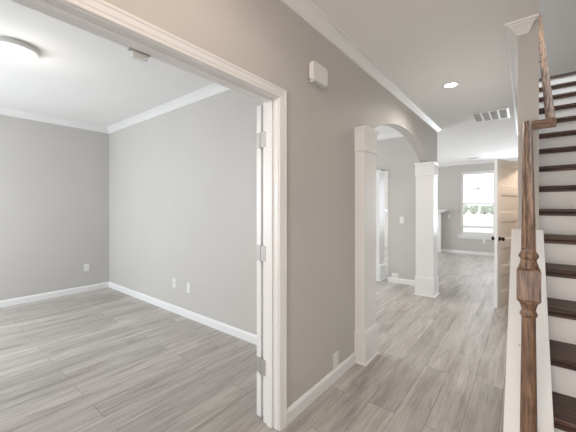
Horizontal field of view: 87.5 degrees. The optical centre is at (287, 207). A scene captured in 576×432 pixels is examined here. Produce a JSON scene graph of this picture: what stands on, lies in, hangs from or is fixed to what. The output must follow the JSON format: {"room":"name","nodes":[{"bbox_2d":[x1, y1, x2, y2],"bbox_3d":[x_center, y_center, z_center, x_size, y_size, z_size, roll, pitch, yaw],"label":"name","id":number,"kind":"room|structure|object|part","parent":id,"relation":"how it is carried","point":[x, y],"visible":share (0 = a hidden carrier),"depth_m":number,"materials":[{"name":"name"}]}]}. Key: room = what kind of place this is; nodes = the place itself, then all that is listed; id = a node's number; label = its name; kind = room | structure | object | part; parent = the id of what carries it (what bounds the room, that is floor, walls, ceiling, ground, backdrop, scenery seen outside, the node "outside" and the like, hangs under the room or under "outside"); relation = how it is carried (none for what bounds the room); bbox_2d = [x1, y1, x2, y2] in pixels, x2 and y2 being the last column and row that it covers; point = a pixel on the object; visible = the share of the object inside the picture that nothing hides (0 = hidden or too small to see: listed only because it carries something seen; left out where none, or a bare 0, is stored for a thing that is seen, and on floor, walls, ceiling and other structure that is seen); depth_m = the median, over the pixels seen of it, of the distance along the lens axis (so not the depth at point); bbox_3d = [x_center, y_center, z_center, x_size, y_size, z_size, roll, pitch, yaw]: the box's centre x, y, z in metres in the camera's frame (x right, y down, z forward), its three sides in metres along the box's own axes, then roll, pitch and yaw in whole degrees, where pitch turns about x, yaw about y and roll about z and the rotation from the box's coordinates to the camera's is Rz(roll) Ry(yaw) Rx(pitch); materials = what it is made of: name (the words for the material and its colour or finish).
{"room":"entrance hallway","nodes":[
{"label":"entrance hallway","id":0,"kind":"room"},
{"bbox_2d":[0,114,108,300],"bbox_3d":[-4.164,0.000,3.989,0.120,2.740,3.540,0,0,38],"label":"wall","id":1,"kind":"structure","parent":0,"point":[54,178],"depth_m":4.59,"materials":[{"name":"beige paint"}]},
{"bbox_2d":[84,264,88,270],"bbox_3d":[-3.317,0.980,4.958,0.009,0.118,0.072,0,0,38],"label":"wall outlet","id":2,"kind":"object","parent":1,"relation":"attached to","point":[86,266],"visible":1,"depth_m":4.95,"materials":[{"name":"white plastic"}]},
{"bbox_2d":[109,89,262,334],"bbox_3d":[-1.350,0.000,3.933,4.365,2.740,0.140,0,0,38],"label":"wall partition","id":3,"kind":"structure","parent":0,"point":[183,180],"depth_m":3.69,"materials":[{"name":"beige paint"}]},
{"bbox_2d":[0,83,229,133],"bbox_3d":[-2.410,-1.330,2.591,4.365,0.080,3.280,0,0,38],"label":"trim","id":4,"kind":"structure","parent":3,"relation":"attached to","point":[215,88],"depth_m":4.27,"materials":[{"name":"white paint"}]},
{"bbox_2d":[0,282,256,344],"bbox_3d":[-2.410,1.324,2.591,4.365,0.092,3.280,0,0,38],"label":"baseboard","id":5,"kind":"structure","parent":3,"relation":"attached to","point":[244,335],"depth_m":4.21,"materials":[{"name":"white paint"}]},
{"bbox_2d":[187,283,190,292],"bbox_3d":[-1.237,0.995,3.749,0.072,0.118,0.009,0,0,38],"label":"wall outlet","id":6,"kind":"object","parent":3,"relation":"attached to","point":[188,284],"visible":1,"depth_m":3.74,"materials":[{"name":"white plastic"}]},
{"bbox_2d":[377,132,402,139],"bbox_3d":[-0.306,-1.330,5.256,4.365,0.080,3.230,0,0,38],"label":"trim","id":7,"kind":"structure","parent":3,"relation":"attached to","point":[394,134],"depth_m":5.54,"materials":[{"name":"white paint"}]},
{"bbox_2d":[388,277,414,285],"bbox_3d":[-0.306,1.324,5.256,4.365,0.092,3.230,0,0,38],"label":"baseboard","id":8,"kind":"structure","parent":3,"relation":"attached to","point":[390,279],"depth_m":5.43,"materials":[{"name":"white paint"}]},
{"bbox_2d":[103,0,436,407],"bbox_3d":[0.428,0.000,2.567,0.120,2.740,6.760,0,0,38],"label":"wall","id":9,"kind":"structure","parent":0,"point":[266,39],"depth_m":2.13,"materials":[{"name":"beige paint"}]},
{"bbox_2d":[13,1,263,420],"bbox_3d":[-0.654,0.317,1.310,0.021,2.107,1.709,0,0,38],"label":"trim","id":10,"kind":"structure","parent":9,"relation":"attached to","point":[13,1],"depth_m":1.93,"materials":[{"name":"white paint"}]},
{"bbox_2d":[127,47,150,61],"bbox_3d":[-0.645,-0.660,1.306,0.024,0.030,0.090,0,0,38],"label":"smoke detector","id":11,"kind":"object","parent":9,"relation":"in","point":[136,54],"depth_m":1.30,"materials":[{"name":"white plastic"}]},
{"bbox_2d":[11,0,278,429],"bbox_3d":[-0.599,0.338,1.266,0.120,2.065,1.625,0,0,38],"label":"trim","id":12,"kind":"structure","parent":9,"relation":"attached to","point":[60,4],"depth_m":1.85,"materials":[{"name":"white paint"}]},
{"bbox_2d":[61,0,286,430],"bbox_3d":[-0.544,0.317,1.223,0.021,2.107,1.709,0,0,38],"label":"trim","id":13,"kind":"structure","parent":9,"relation":"attached to","point":[104,10],"depth_m":1.72,"materials":[{"name":"white paint"}]},
{"bbox_2d":[257,105,265,416],"bbox_3d":[0.052,0.345,2.232,0.086,2.025,0.752,0,0,38],"label":"door","id":14,"kind":"structure","parent":9,"relation":"in","point":[261,136],"depth_m":1.96,"materials":[{"name":"white paint"}]},
{"bbox_2d":[309,61,327,88],"bbox_3d":[0.220,-0.959,2.173,0.042,0.146,0.204,0,0,38],"label":"door chime","id":15,"kind":"object","parent":9,"relation":"attached to","point":[318,74],"visible":1,"depth_m":2.14,"materials":[{"name":"white plastic"}]},
{"bbox_3d":[0.220,-0.894,2.174,0.040,0.016,0.160,0,0,38],"label":"plate","id":16,"kind":"part","parent":15,"relation":"part of","materials":[{"name":"grey plastic"}]},
{"bbox_2d":[287,352,355,424],"bbox_3d":[0.170,1.324,2.781,0.820,0.092,6.775,0,0,38],"label":"baseboard","id":17,"kind":"structure","parent":9,"relation":"attached to","point":[312,394],"depth_m":2.19,"materials":[{"name":"white paint"}]},
{"bbox_2d":[333,351,337,368],"bbox_3d":[0.383,1.213,2.405,0.009,0.118,0.082,0,0,38],"label":"wall outlet","id":18,"kind":"object","parent":9,"relation":"attached to","point":[335,355],"visible":1,"depth_m":2.40,"materials":[{"name":"white plastic"}]},
{"bbox_2d":[281,0,538,166],"bbox_3d":[0.677,-1.330,5.327,7.660,0.080,11.400,0,0,38],"label":"trim","id":19,"kind":"structure","parent":9,"relation":"attached to","point":[307,10],"depth_m":2.57,"materials":[{"name":"white paint"}]},
{"bbox_2d":[0,0,539,163],"bbox_3d":[0.244,-1.520,5.669,6.795,0.300,11.640,0,0,38],"label":"ceiling","id":20,"kind":"structure","parent":0,"point":[78,75],"depth_m":2.98,"materials":[{"name":"paint"}]},
{"bbox_2d":[0,36,38,62],"bbox_3d":[-2.321,-1.305,2.547,0.336,0.130,0.336,0,0,38],"label":"ceiling light","id":21,"kind":"object","parent":20,"relation":"attached to","point":[12,49],"visible":1,"depth_m":2.49,"materials":[{"name":"white plastic"}]},
{"bbox_2d":[442,82,459,87],"bbox_3d":[1.810,-1.367,3.349,0.176,0.006,0.176,0,0,38],"label":"recessed light","id":22,"kind":"object","parent":20,"relation":"in","point":[449,84],"visible":1,"depth_m":3.34,"materials":[{"name":"white plastic"}]},
{"bbox_2d":[470,107,509,122],"bbox_3d":[2.988,-1.364,4.445,0.460,0.012,0.540,0,0,38],"label":"ceiling vent","id":23,"kind":"object","parent":20,"relation":"in","point":[501,113],"visible":1,"depth_m":4.42,"materials":[{"name":"white plastic"}]},
{"bbox_2d":[473,114,482,121],"bbox_3d":[2.867,-1.366,4.540,0.080,0.008,0.480,0,0,38],"label":"grille","id":24,"kind":"object","parent":23,"relation":"attached to","point":[479,117],"depth_m":4.54,"materials":[{"name":"grey metal"}]},
{"bbox_2d":[481,112,490,119],"bbox_3d":[2.948,-1.366,4.477,0.080,0.008,0.480,0,0,38],"label":"grille","id":25,"kind":"object","parent":23,"relation":"attached to","point":[484,115],"depth_m":4.46,"materials":[{"name":"grey metal"}]},
{"bbox_2d":[490,111,498,118],"bbox_3d":[3.028,-1.366,4.413,0.080,0.008,0.480,0,0,38],"label":"grille","id":26,"kind":"object","parent":23,"relation":"attached to","point":[493,114],"depth_m":4.41,"materials":[{"name":"grey metal"}]},
{"bbox_2d":[499,109,506,117],"bbox_3d":[3.108,-1.366,4.349,0.080,0.008,0.480,0,0,38],"label":"grille","id":27,"kind":"object","parent":23,"relation":"attached to","point":[502,112],"depth_m":4.34,"materials":[{"name":"grey metal"}]},
{"bbox_2d":[0,247,574,431],"bbox_3d":[0.677,1.430,5.327,7.900,0.120,11.640,0,0,38],"label":"floor","id":28,"kind":"structure","parent":0,"point":[108,359],"depth_m":2.52,"materials":[{"name":"grey wood"}]},
{"bbox_2d":[354,125,378,366],"bbox_3d":[0.646,0.328,2.812,0.304,2.085,0.304,0,0,38],"label":"square column","id":29,"kind":"structure","parent":28,"relation":"on","point":[366,326],"depth_m":2.66,"materials":[{"name":"white paint"}]},
{"bbox_2d":[376,170,385,280],"bbox_3d":[1.694,0.328,5.836,0.304,2.085,0.304,0,0,38],"label":"square column","id":30,"kind":"structure","parent":28,"relation":"on","point":[380,175],"depth_m":5.69,"materials":[{"name":"white paint"}]},
{"bbox_2d":[384,210,447,252],"bbox_3d":[4.073,0.713,9.755,1.940,1.315,0.240,0,0,38],"label":"fireplace mantel","id":31,"kind":"object","parent":28,"relation":"on","point":[439,212],"visible":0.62,"depth_m":9.29,"materials":[{"name":"white paint"}]},
{"bbox_2d":[384,210,447,212],"bbox_3d":[4.073,0.100,9.755,1.940,0.090,0.240,0,0,38],"label":"mantel shelf","id":32,"kind":"object","parent":31,"relation":"attached to","point":[438,211],"depth_m":9.21,"materials":[{"name":"white paint"}]},
{"bbox_3d":[4.648,0.870,9.371,0.220,1.000,0.130,0,0,38],"label":"leg","id":33,"kind":"part","parent":31,"relation":"part of","materials":[{"name":"white paint"}]},
{"bbox_2d":[414,161,438,297],"bbox_3d":[2.211,0.328,4.800,0.304,2.085,0.304,0,0,38],"label":"square column","id":34,"kind":"structure","parent":28,"relation":"on","point":[426,173],"depth_m":4.70,"materials":[{"name":"white paint"}]},
{"bbox_2d":[539,71,575,431],"bbox_3d":[2.601,-0.232,2.377,0.982,3.204,3.729,0,0,38],"label":"staircase","id":35,"kind":"structure","parent":28,"relation":"on","point":[557,145],"depth_m":2.23,"materials":[{"name":"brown wood"}]},
{"bbox_2d":[376,136,419,279],"bbox_3d":[0.729,0.000,6.566,4.365,2.740,0.110,0,0,38],"label":"wall","id":36,"kind":"structure","parent":0,"point":[396,156],"depth_m":5.46,"materials":[{"name":"beige paint"}]},
{"bbox_2d":[384,161,517,252],"bbox_3d":[4.294,0.000,9.810,7.780,2.740,0.120,0,0,38],"label":"wall","id":37,"kind":"structure","parent":0,"point":[448,179],"depth_m":9.17,"materials":[{"name":"beige paint"}]},
{"bbox_2d":[442,249,493,255],"bbox_3d":[5.987,1.324,8.387,3.120,0.092,0.015,0,0,38],"label":"baseboard","id":38,"kind":"structure","parent":37,"relation":"attached to","point":[443,250],"depth_m":8.89,"materials":[{"name":"white paint"}]},
{"bbox_2d":[457,170,493,239],"bbox_3d":[5.548,-0.083,8.791,1.040,1.975,0.145,0,0,38],"label":"window","id":39,"kind":"structure","parent":37,"relation":"in","point":[468,235],"depth_m":8.89,"materials":[{"name":"white paint"}]},
{"bbox_3d":[5.523,0.818,8.760,1.040,0.025,0.065,0,0,38],"label":"sill","id":40,"kind":"part","parent":39,"relation":"part of","materials":[{"name":"white paint"}]},
{"bbox_3d":[5.572,-0.573,8.823,0.810,0.905,0.025,0,0,38],"label":"sash","id":41,"kind":"part","parent":39,"relation":"part of","materials":[{"name":"clear glass"}]},
{"bbox_3d":[5.554,0.305,8.799,0.810,0.910,0.025,0,0,38],"label":"sash","id":42,"kind":"part","parent":39,"relation":"part of","materials":[{"name":"glass"}]},
{"bbox_2d":[518,19,538,229],"bbox_3d":[3.061,0.000,3.852,0.120,2.740,4.160,0,0,38],"label":"wall","id":43,"kind":"structure","parent":0,"point":[528,44],"depth_m":2.21,"materials":[{"name":"beige paint"}]},
{"bbox_2d":[491,159,517,307],"bbox_3d":[3.152,0.343,4.309,0.750,2.030,0.159,0,0,-33],"label":"door","id":44,"kind":"structure","parent":43,"relation":"in","point":[505,171],"depth_m":4.21,"materials":[{"name":"white paint"}]},
{"bbox_3d":[2.889,0.423,4.140,0.062,0.062,0.159,0,0,-33],"label":"knob","id":45,"kind":"part","parent":44,"relation":"part of","materials":[{"name":"brown metal"}]},
{"bbox_2d":[539,0,575,78],"bbox_3d":[4.505,-2.900,4.789,0.985,2.460,0.100,0,0,38],"label":"wall","id":46,"kind":"structure","parent":0,"point":[558,17],"depth_m":4.84,"materials":[{"name":"beige paint"}]},
{"bbox_3d":[1.332,0.774,1.662,0.120,1.193,1.420,0,0,38],"label":"wall","id":47,"kind":"structure","parent":0,"visible":0},
{"bbox_2d":[503,229,553,431],"bbox_3d":[1.317,0.755,1.655,0.183,1.194,1.450,0,0,38],"label":"trim","id":48,"kind":"structure","parent":47,"relation":"attached to","point":[545,422],"depth_m":1.61,"materials":[{"name":"white paint"}]},
{"bbox_2d":[516,14,556,431],"bbox_3d":[2.286,-0.815,2.734,0.186,3.771,3.777,0,0,40],"label":"stair railing","id":49,"kind":"object","parent":48,"relation":"on","point":[528,273],"visible":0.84,"depth_m":1.34,"materials":[{"name":"brown wood"}]},
{"bbox_3d":[1.074,0.627,1.344,0.075,0.885,0.075,0,0,38],"label":"newel post","id":50,"kind":"part","parent":49,"relation":"part of","materials":[{"name":"brown wood"}]},
{"bbox_3d":[1.422,-0.193,1.785,0.055,0.868,1.080,0,0,38],"label":"handrail","id":51,"kind":"part","parent":49,"relation":"part of","materials":[{"name":"brown wood"}]},
{"bbox_3d":[2.656,-1.634,3.138,0.055,2.133,2.682,0,0,38],"label":"handrail","id":52,"kind":"part","parent":49,"relation":"part of","materials":[{"name":"brown wood"}]},
{"label":"outside","id":53,"kind":"structure","parent":0,"visible":0},
{"bbox_2d":[463,210,492,232],"bbox_3d":[72.363,1.970,115.830,270.000,0.200,248.500,0,0,38],"label":"ground","id":54,"kind":"structure","parent":53,"point":[469,219],"depth_m":41.70,"materials":[{"name":"grey"}]},
{"bbox_2d":[463,204,468,213],"bbox_3d":[56.851,0.205,97.128,2.787,3.331,2.300,0,0,38],"label":"tree","id":55,"kind":"object","parent":54,"relation":"on","point":[465,206],"visible":0.57,"depth_m":96.33,"materials":[{"name":"green plant"}]},
{"bbox_2d":[469,204,478,213],"bbox_3d":[59.074,0.354,95.602,2.791,3.032,2.417,0,0,38],"label":"tree","id":56,"kind":"object","parent":54,"relation":"on","point":[473,209],"visible":1,"depth_m":94.98,"materials":[{"name":"green plant"}]},
{"bbox_2d":[463,226,492,227],"bbox_3d":[13.163,1.810,32.802,100.000,0.120,0.800,0,0,38],"label":"kerb","id":57,"kind":"object","parent":54,"relation":"on","point":[463,226],"depth_m":28.48,"materials":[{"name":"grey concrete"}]},
{"bbox_2d":[480,205,488,213],"bbox_3d":[62.739,0.435,95.756,2.722,2.871,2.332,0,0,38],"label":"tree","id":58,"kind":"object","parent":54,"relation":"on","point":[483,209],"visible":0.97,"depth_m":95.17,"materials":[{"name":"green plant"}]},
{"bbox_2d":[488,205,492,213],"bbox_3d":[61.872,0.343,90.516,2.838,3.054,2.415,0,0,38],"label":"tree","id":59,"kind":"object","parent":54,"relation":"on","point":[490,207],"visible":0.47,"depth_m":90.32,"materials":[{"name":"green plant"}]}
]}

